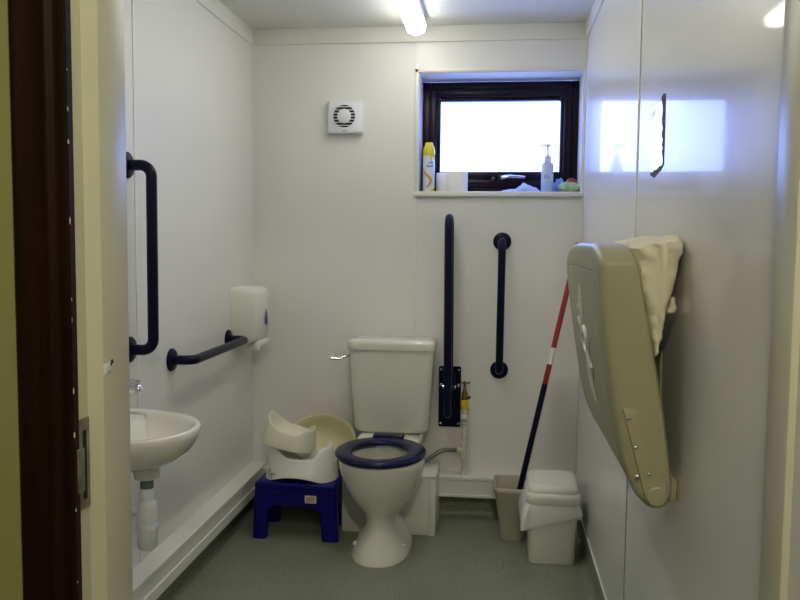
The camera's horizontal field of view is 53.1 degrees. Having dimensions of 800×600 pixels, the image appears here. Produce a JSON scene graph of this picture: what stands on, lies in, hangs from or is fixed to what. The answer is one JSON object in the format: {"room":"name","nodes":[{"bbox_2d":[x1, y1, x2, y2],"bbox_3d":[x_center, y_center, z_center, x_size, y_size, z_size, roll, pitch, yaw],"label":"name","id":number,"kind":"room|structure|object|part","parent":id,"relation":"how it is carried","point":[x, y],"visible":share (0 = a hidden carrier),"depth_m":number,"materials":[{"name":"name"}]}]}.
{"room":"public restroom","nodes":[
{"label":"public restroom","id":0,"kind":"room"},
{"bbox_2d":[0,0,22,599],"bbox_3d":[-0.032,-0.024,0.989,2.800,2.400,0.004,1,4,7],"label":"wall","id":1,"kind":"structure","parent":0,"point":[11,582],"depth_m":1.05,"materials":[{"name":"yellow paint"}]},
{"bbox_2d":[124,0,252,568],"bbox_3d":[-0.865,-0.045,2.585,0.100,2.190,2.960,1,4,7],"label":"wall","id":2,"kind":"structure","parent":0,"point":[193,71],"depth_m":2.95,"materials":[{"name":"white paint"}]},
{"bbox_2d":[132,0,141,562],"bbox_3d":[-0.822,-0.111,2.498,0.002,1.908,0.013,1,4,7],"label":"trim","id":3,"kind":"structure","parent":2,"relation":"attached to","point":[133,34],"depth_m":2.48,"materials":[{"name":"white plastic"}]},
{"bbox_2d":[126,152,158,362],"bbox_3d":[-0.783,-0.127,2.432,0.096,0.641,0.080,1,4,7],"label":"grab rail","id":4,"kind":"object","parent":2,"relation":"attached to","point":[132,165],"visible":0.91,"depth_m":2.42,"materials":[{"name":"blue plastic"}]},
{"bbox_2d":[130,408,200,550],"bbox_3d":[-0.712,0.608,2.195,0.320,0.533,0.452,1,4,7],"label":"basin","id":5,"kind":"object","parent":2,"relation":"attached to","point":[158,438],"visible":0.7,"depth_m":2.17,"materials":[{"name":"ceramic"}]},
{"bbox_2d":[129,380,143,393],"bbox_3d":[-0.770,0.280,2.178,0.151,0.125,0.044,1,4,7],"label":"tap","id":6,"kind":"object","parent":5,"relation":"on","point":[135,386],"visible":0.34,"depth_m":2.16,"materials":[{"name":"silver metal"}]},
{"bbox_3d":[-0.775,0.234,2.175,0.134,0.032,0.038,1,4,7],"label":"lever","id":7,"kind":"part","parent":6,"relation":"part of","materials":[{"name":"silver metal"}]},
{"bbox_3d":[-0.762,0.254,2.175,0.135,0.057,0.024,1,4,7],"label":"spout","id":8,"kind":"part","parent":6,"relation":"part of","materials":[{"name":"silver metal"}]},
{"bbox_3d":[-0.710,0.399,2.180,0.320,0.112,0.452,1,4,7],"label":"bowl","id":9,"kind":"part","parent":5,"relation":"part of","materials":[{"name":"ceramic"}]},
{"bbox_2d":[132,461,267,599],"bbox_3d":[-0.803,0.894,2.526,0.070,0.100,2.479,1,4,7],"label":"trim","id":10,"kind":"structure","parent":2,"relation":"attached to","point":[156,572],"depth_m":2.86,"materials":[{"name":"white plastic"}]},
{"bbox_2d":[156,497,253,599],"bbox_3d":[-0.825,1.000,2.536,0.030,0.112,2.479,1,4,7],"label":"baseboard","id":11,"kind":"structure","parent":2,"relation":"attached to","point":[179,584],"depth_m":3.12,"materials":[{"name":"plastic"}]},
{"bbox_2d":[166,330,247,370],"bbox_3d":[-0.712,0.187,3.067,0.096,0.080,0.672,1,4,7],"label":"grab rail","id":12,"kind":"object","parent":2,"relation":"attached to","point":[173,359],"visible":1,"depth_m":2.85,"materials":[{"name":"blue plastic"}]},
{"bbox_2d":[195,0,252,44],"bbox_3d":[-0.815,-1.093,2.377,0.009,0.069,2.470,1,4,7],"label":"trim","id":13,"kind":"structure","parent":2,"relation":"attached to","point":[218,9],"depth_m":3.28,"materials":[{"name":"white plastic"}]},
{"bbox_2d":[230,285,269,349],"bbox_3d":[-0.647,0.078,3.483,0.124,0.272,0.198,1,4,7],"label":"soap dispenser","id":14,"kind":"object","parent":2,"relation":"attached to","point":[249,304],"visible":0.95,"depth_m":3.39,"materials":[{"name":"plastic"}]},
{"bbox_3d":[-0.629,0.197,3.493,0.062,0.034,0.090,1,4,7],"label":"spout","id":15,"kind":"part","parent":14,"relation":"part of","materials":[{"name":"white plastic"}]},
{"bbox_2d":[175,509,587,599],"bbox_3d":[-0.104,1.111,2.446,1.686,0.080,2.700,1,4,7],"label":"floor","id":16,"kind":"structure","parent":0,"point":[466,558],"depth_m":3.04,"materials":[{"name":"plastic"}]},
{"bbox_2d":[253,469,341,542],"bbox_3d":[-0.423,0.873,3.445,0.363,0.241,0.249,1,4,7],"label":"step stool","id":17,"kind":"object","parent":16,"relation":"on","point":[326,498],"visible":0.74,"depth_m":3.33,"materials":[{"name":"blue plastic"}]},
{"bbox_3d":[-0.581,0.891,3.365,0.069,0.213,0.052,1,4,7],"label":"leg","id":18,"kind":"part","parent":17,"relation":"part of","materials":[{"name":"blue plastic"}]},
{"bbox_3d":[-0.557,0.877,3.561,0.069,0.213,0.052,1,4,7],"label":"leg","id":19,"kind":"part","parent":17,"relation":"part of","materials":[{"name":"blue plastic"}]},
{"bbox_2d":[266,442,338,482],"bbox_3d":[-0.417,0.662,3.424,0.310,0.181,0.238,1,4,7],"label":"potty","id":20,"kind":"object","parent":17,"relation":"on","point":[320,466],"visible":0.87,"depth_m":3.34,"materials":[{"name":"white plastic"}]},
{"bbox_2d":[260,411,315,452],"bbox_3d":[-0.476,0.556,3.410,0.235,0.160,0.192,1,4,7],"label":"potty","id":21,"kind":"object","parent":20,"relation":"on","point":[279,433],"visible":1,"depth_m":3.35,"materials":[{"name":"white plastic"}]},
{"bbox_2d":[307,497,314,501],"bbox_3d":[-0.370,0.827,3.313,0.034,0.020,0.001,1,4,7],"label":"print","id":22,"kind":"object","parent":17,"relation":"attached to","point":[309,499],"depth_m":3.31},
{"bbox_2d":[292,414,355,461],"bbox_3d":[-0.345,0.621,3.543,0.304,0.213,0.195,1,4,7],"label":"bowl","id":23,"kind":"object","parent":17,"relation":"on","point":[336,430],"visible":0.48,"depth_m":3.60,"materials":[{"name":"beige plastic"}]},
{"bbox_3d":[-0.295,0.896,3.331,0.081,0.213,0.052,1,4,7],"label":"leg","id":24,"kind":"part","parent":17,"relation":"part of","materials":[{"name":"blue plastic"}]},
{"bbox_3d":[-0.271,0.882,3.526,0.081,0.213,0.052,1,4,7],"label":"leg","id":25,"kind":"part","parent":17,"relation":"part of","materials":[{"name":"blue plastic"}]},
{"bbox_2d":[331,335,437,567],"bbox_3d":[-0.096,0.592,3.332,0.454,0.823,0.640,1,4,7],"label":"toilet","id":26,"kind":"object","parent":16,"relation":"on","point":[392,377],"visible":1,"depth_m":3.40,"materials":[{"name":"ceramic"}]},
{"bbox_3d":[-0.257,0.244,3.486,0.090,0.037,0.026,0,4,-10],"label":"flush lever","id":27,"kind":"part","parent":26,"relation":"part of","materials":[{"name":"silver metal"}]},
{"bbox_3d":[-0.078,0.610,3.226,0.368,0.029,0.434,1,4,7],"label":"seat","id":28,"kind":"part","parent":26,"relation":"part of","materials":[{"name":"blue plastic"}]},
{"bbox_3d":[-0.074,0.818,3.239,0.348,0.386,0.410,1,4,7],"label":"bowl","id":29,"kind":"part","parent":26,"relation":"part of","materials":[{"name":"ceramic"}]},
{"bbox_2d":[357,432,423,451],"bbox_3d":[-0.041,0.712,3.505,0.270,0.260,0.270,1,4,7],"label":"toilet seat hinge","id":30,"kind":"object","parent":26,"relation":"attached to","point":[417,437],"depth_m":3.40,"materials":[{"name":"plastic"}]},
{"bbox_3d":[-0.029,0.189,3.516,0.380,0.045,0.201,1,4,7],"label":"cistern lid","id":31,"kind":"part","parent":26,"relation":"part of","materials":[{"name":"ceramic"}]},
{"bbox_2d":[493,474,526,540],"bbox_3d":[0.479,0.889,3.417,0.164,0.230,0.214,1,4,7],"label":"bucket","id":32,"kind":"object","parent":16,"relation":"on","point":[507,495],"visible":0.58,"depth_m":3.33,"materials":[{"name":"plastic"}]},
{"bbox_2d":[517,243,577,489],"bbox_3d":[0.607,0.370,3.447,0.385,1.235,0.075,-2,5,-33],"label":"mop","id":33,"kind":"object","parent":32,"relation":"in","point":[540,402],"visible":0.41,"depth_m":3.42,"materials":[{"name":"blue plastic"}]},
{"bbox_2d":[518,469,582,564],"bbox_3d":[0.594,0.860,3.187,0.241,0.323,0.254,1,4,7],"label":"waste bin","id":34,"kind":"object","parent":16,"relation":"on","point":[550,510],"visible":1,"depth_m":3.10,"materials":[{"name":"plastic"}]},
{"bbox_3d":[0.604,0.722,3.179,0.196,0.046,0.196,1,4,7],"label":"swing lid","id":35,"kind":"part","parent":34,"relation":"part of","materials":[{"name":"plastic"}]},
{"bbox_2d":[219,0,594,29],"bbox_3d":[-0.066,-1.162,2.407,1.686,0.080,2.960,1,4,7],"label":"ceiling","id":36,"kind":"structure","parent":0,"point":[257,14],"depth_m":3.30,"materials":[{"name":"paint"}]},
{"bbox_2d":[394,0,425,34],"bbox_3d":[-0.022,-1.102,2.631,0.086,0.071,1.525,1,4,7],"label":"ceiling lamp","id":37,"kind":"object","parent":36,"relation":"attached to","point":[412,13],"visible":1,"depth_m":3.13,"materials":[{"name":"white plastic"}]},
{"bbox_2d":[252,39,585,473],"bbox_3d":[0.078,-0.125,3.778,1.486,2.190,0.360,1,4,7],"label":"wall","id":38,"kind":"structure","parent":0,"point":[333,214],"depth_m":3.60,"materials":[{"name":"paint"}]},
{"bbox_2d":[251,45,253,460],"bbox_3d":[-0.678,-0.197,3.680,0.005,1.908,0.005,1,4,7],"label":"trim","id":39,"kind":"structure","parent":38,"relation":"attached to","point":[251,45],"depth_m":3.66,"materials":[{"name":"white plastic"}]},
{"bbox_2d":[254,496,314,509],"bbox_3d":[-0.457,0.916,3.722,0.476,0.112,0.030,1,4,7],"label":"baseboard","id":40,"kind":"structure","parent":38,"relation":"attached to","point":[282,506],"depth_m":3.72,"materials":[{"name":"plastic"}]},
{"bbox_2d":[263,463,339,473],"bbox_3d":[-0.424,0.816,3.686,0.404,0.093,0.080,1,4,7],"label":"trim","id":41,"kind":"structure","parent":38,"relation":"attached to","point":[265,466],"depth_m":3.67,"materials":[{"name":"white plastic"}]},
{"bbox_2d":[328,101,363,134],"bbox_3d":[-0.244,-0.813,3.564,0.160,0.146,0.042,1,4,7],"label":"fan","id":42,"kind":"object","parent":38,"relation":"attached to","point":[344,117],"visible":1,"depth_m":3.55,"materials":[{"name":"white plastic"}]},
{"bbox_2d":[342,460,439,535],"bbox_3d":[-0.035,0.862,3.544,0.405,0.254,0.274,1,4,7],"label":"pipe boxing","id":43,"kind":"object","parent":38,"relation":"attached to","point":[420,513],"depth_m":3.40,"materials":[{"name":"white plastic"}]},
{"bbox_2d":[412,42,418,335],"bbox_3d":[0.066,-0.179,3.592,0.015,1.916,0.003,1,4,7],"label":"trim","id":44,"kind":"structure","parent":38,"relation":"attached to","point":[416,43],"depth_m":3.59,"materials":[{"name":"white plastic"}]},
{"bbox_2d":[253,22,586,44],"bbox_3d":[0.067,-1.169,3.517,1.486,0.069,0.009,1,4,7],"label":"trim","id":45,"kind":"structure","parent":38,"relation":"attached to","point":[572,30],"depth_m":3.51,"materials":[{"name":"white plastic"}]},
{"bbox_2d":[424,381,470,474],"bbox_3d":[0.201,0.574,3.570,0.225,0.429,0.046,0,4,-1],"label":"pipe","id":46,"kind":"object","parent":38,"relation":"attached to","point":[464,398],"visible":1,"depth_m":3.57,"materials":[{"name":"white plastic"}]},
{"bbox_2d":[461,381,470,399],"bbox_3d":[0.294,0.409,3.563,0.043,0.094,0.033,1,4,7],"label":"tap","id":47,"kind":"object","parent":46,"relation":"on","point":[465,396],"depth_m":3.56,"materials":[{"name":"gold metal"}]},
{"bbox_2d":[438,214,460,426],"bbox_3d":[0.218,0.103,3.511,0.100,0.956,0.168,1,4,7],"label":"rail","id":48,"kind":"object","parent":38,"relation":"attached to","point":[449,409],"visible":1,"depth_m":3.45,"materials":[{"name":"blue plastic"}]},
{"bbox_3d":[0.225,0.436,3.616,0.100,0.276,0.006,1,4,7],"label":"wall plate","id":49,"kind":"part","parent":48,"relation":"part of","materials":[{"name":"blue plastic"}]},
{"bbox_2d":[439,496,497,519],"bbox_3d":[0.481,0.933,3.610,0.607,0.112,0.030,1,4,7],"label":"baseboard","id":50,"kind":"structure","parent":38,"relation":"attached to","point":[457,507],"depth_m":3.64,"materials":[{"name":"plastic"}]},
{"bbox_2d":[413,191,582,196],"bbox_3d":[0.437,-0.473,3.613,0.739,0.022,0.201,1,4,7],"label":"windowsill","id":51,"kind":"structure","parent":38,"relation":"attached to","point":[415,193],"depth_m":3.52,"materials":[{"name":"white plastic"}]},
{"bbox_2d":[423,142,434,190],"bbox_3d":[0.131,-0.600,3.628,0.054,0.224,0.060,1,4,7],"label":"spray can","id":52,"kind":"object","parent":51,"relation":"on","point":[429,150],"visible":0.89,"depth_m":3.61,"materials":[{"name":"yellow metal"}]},
{"bbox_2d":[423,168,431,186],"bbox_3d":[0.123,-0.551,3.611,0.044,0.088,0.018,2,4,16],"label":"print","id":53,"kind":"object","parent":52,"relation":"on","point":[427,172],"depth_m":3.61,"materials":[{"name":"gold paint"}]},
{"bbox_2d":[436,172,447,190],"bbox_3d":[0.211,-0.538,3.689,0.092,0.092,0.092,1,4,7],"label":"toilet roll","id":54,"kind":"object","parent":51,"relation":"on","point":[441,178],"visible":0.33,"depth_m":3.65,"materials":[{"name":"paper"}]},
{"bbox_2d":[447,171,467,190],"bbox_3d":[0.260,-0.532,3.615,0.092,0.092,0.092,1,4,7],"label":"toilet roll","id":55,"kind":"object","parent":51,"relation":"on","point":[456,180],"visible":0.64,"depth_m":3.58,"materials":[{"name":"paper"}]},
{"bbox_2d":[500,183,540,191],"bbox_3d":[0.532,-0.507,3.613,0.205,0.047,0.147,1,4,7],"label":"cleaning cloth","id":56,"kind":"object","parent":51,"relation":"on","point":[524,187],"visible":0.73,"depth_m":3.56,"materials":[{"name":"fabric"}]},
{"bbox_2d":[540,144,553,191],"bbox_3d":[0.658,-0.588,3.577,0.058,0.217,0.054,-3,5,-39],"label":"pump bottle","id":57,"kind":"object","parent":51,"relation":"on","point":[547,168],"visible":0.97,"depth_m":3.56,"materials":[{"name":"plastic"}]},
{"bbox_2d":[553,178,563,191],"bbox_3d":[0.718,-0.520,3.634,0.088,0.073,0.071,1,4,7],"label":"cleaning cloth","id":58,"kind":"object","parent":51,"relation":"on","point":[558,182],"visible":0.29,"depth_m":3.61,"materials":[{"name":"blue fabric"}]},
{"bbox_2d":[558,182,579,191],"bbox_3d":[0.753,-0.502,3.564,0.094,0.050,0.069,1,4,7],"label":"packet","id":59,"kind":"object","parent":51,"relation":"on","point":[566,186],"visible":0.91,"depth_m":3.54,"materials":[{"name":"green plastic"}]},
{"bbox_2d":[566,178,577,183],"bbox_3d":[0.777,-0.518,3.629,0.062,0.072,0.052,1,4,7],"label":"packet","id":60,"kind":"object","parent":51,"relation":"on","point":[569,179],"visible":0.29,"depth_m":3.61,"materials":[{"name":"red plastic"}]},
{"bbox_2d":[414,66,584,191],"bbox_3d":[0.449,-0.743,3.607,0.717,0.525,0.200,1,4,7],"label":"trim","id":61,"kind":"structure","parent":38,"relation":"attached to","point":[559,75],"depth_m":3.58,"materials":[{"name":"white plastic"}]},
{"bbox_2d":[422,81,578,191],"bbox_3d":[0.461,-0.746,3.706,0.717,0.517,0.122,1,4,7],"label":"window","id":62,"kind":"structure","parent":38,"relation":"in","point":[566,93],"depth_m":3.68,"materials":[{"name":"brown wood"}]},
{"bbox_3d":[0.514,-0.561,3.664,0.115,0.024,0.028,1,4,12],"label":"handle","id":63,"kind":"part","parent":62,"relation":"part of","materials":[{"name":"silver metal"}]},
{"bbox_2d":[490,232,510,378],"bbox_3d":[0.443,0.030,3.517,0.083,0.652,0.091,1,4,7],"label":"grab rail","id":64,"kind":"object","parent":38,"relation":"attached to","point":[498,369],"visible":1,"depth_m":3.48,"materials":[{"name":"blue plastic"}]},
{"bbox_2d":[439,471,576,498],"bbox_3d":[0.479,0.833,3.578,0.607,0.093,0.080,1,4,7],"label":"trim","id":65,"kind":"structure","parent":38,"relation":"attached to","point":[451,483],"depth_m":3.56,"materials":[{"name":"white plastic"}]},
{"bbox_2d":[574,39,586,476],"bbox_3d":[0.791,-0.166,3.504,0.007,1.916,0.007,1,4,7],"label":"trim","id":66,"kind":"structure","parent":38,"relation":"attached to","point":[586,39],"depth_m":3.48,"materials":[{"name":"white plastic"}]},
{"bbox_2d":[576,0,799,599],"bbox_3d":[0.710,-0.016,2.397,0.100,2.190,2.960,1,4,7],"label":"wall","id":67,"kind":"structure","parent":0,"point":[717,64],"depth_m":1.48,"materials":[{"name":"white paint"}]},
{"bbox_2d":[575,520,604,599],"bbox_3d":[0.621,1.028,2.363,0.030,0.112,2.479,1,4,7],"label":"baseboard","id":68,"kind":"structure","parent":67,"relation":"attached to","point":[591,582],"depth_m":3.00,"materials":[{"name":"plastic"}]},
{"bbox_2d":[581,518,606,599],"bbox_3d":[0.629,0.974,2.318,0.006,0.006,2.399,1,4,7],"label":"trim","id":69,"kind":"structure","parent":67,"relation":"attached to","point":[601,585],"depth_m":2.85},
{"bbox_2d":[585,0,603,37],"bbox_3d":[0.651,-1.065,2.202,0.009,0.069,2.470,1,4,7],"label":"trim","id":70,"kind":"structure","parent":67,"relation":"attached to","point":[597,5],"depth_m":3.18,"materials":[{"name":"white plastic"}]},
{"bbox_2d":[567,243,676,507],"bbox_3d":[0.513,0.132,1.930,0.174,0.537,0.742,1,4,7],"label":"baby changing station","id":71,"kind":"object","parent":67,"relation":"attached to","point":[620,373],"visible":0.98,"depth_m":1.58,"materials":[{"name":"grey plastic"}]},
{"bbox_2d":[614,235,683,357],"bbox_3d":[0.534,-0.021,1.786,0.100,0.248,0.453,1,4,7],"label":"towel","id":72,"kind":"object","parent":71,"relation":"on","point":[657,258],"visible":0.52,"depth_m":1.57,"materials":[{"name":"fabric"}]},
{"bbox_3d":[0.610,0.229,2.031,0.004,0.285,0.493,1,4,7],"label":"wall frame","id":73,"kind":"part","parent":71,"relation":"part of","materials":[{"name":"grey plastic"}]},
{"bbox_3d":[0.550,0.010,1.628,0.025,0.036,0.017,1,4,7],"label":"latch knob","id":74,"kind":"part","parent":71,"relation":"part of","materials":[{"name":"plastic"}]},
{"bbox_2d":[622,0,642,599],"bbox_3d":[0.631,-0.020,2.168,0.003,2.011,0.013,1,4,7],"label":"trim","id":75,"kind":"structure","parent":67,"relation":"attached to","point":[641,0],"depth_m":2.14,"materials":[{"name":"white plastic"}]},
{"bbox_2d":[650,93,665,177],"bbox_3d":[0.602,-0.380,1.869,0.002,0.183,0.151,1,4,7],"label":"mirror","id":76,"kind":"object","parent":67,"relation":"attached to","point":[658,120],"visible":1,"depth_m":1.86,"materials":[{"name":"white mirror"}]},
{"bbox_3d":[-0.247,0.072,1.085,1.686,2.190,0.121,1,4,7],"label":"wall","id":77,"kind":"structure","parent":0,"visible":0},
{"bbox_2d":[7,0,799,599],"bbox_3d":[0.052,0.123,1.044,1.099,2.100,0.146,1,4,7],"label":"door frame","id":78,"kind":"structure","parent":77,"relation":"in","point":[67,61],"depth_m":1.04,"materials":[{"name":"beige paint"}]},
{"bbox_3d":[-0.462,0.129,1.044,0.078,2.080,0.021,1,4,7],"label":"architrave","id":79,"kind":"part","parent":78,"relation":"part of","materials":[{"name":"brown wood"}]},
{"bbox_3d":[-0.430,0.222,1.081,0.003,0.124,0.040,1,4,7],"label":"strike plate","id":80,"kind":"part","parent":78,"relation":"part of","materials":[{"name":"metal"}]},
{"bbox_3d":[-0.430,0.139,1.115,0.055,2.050,0.123,1,4,7],"label":"frame","id":81,"kind":"part","parent":78,"relation":"part of","materials":[{"name":"beige paint"}]},
{"bbox_3d":[0.515,0.156,1.002,0.070,2.050,0.123,1,4,7],"label":"frame","id":82,"kind":"part","parent":78,"relation":"part of","materials":[{"name":"beige paint"}]}
]}

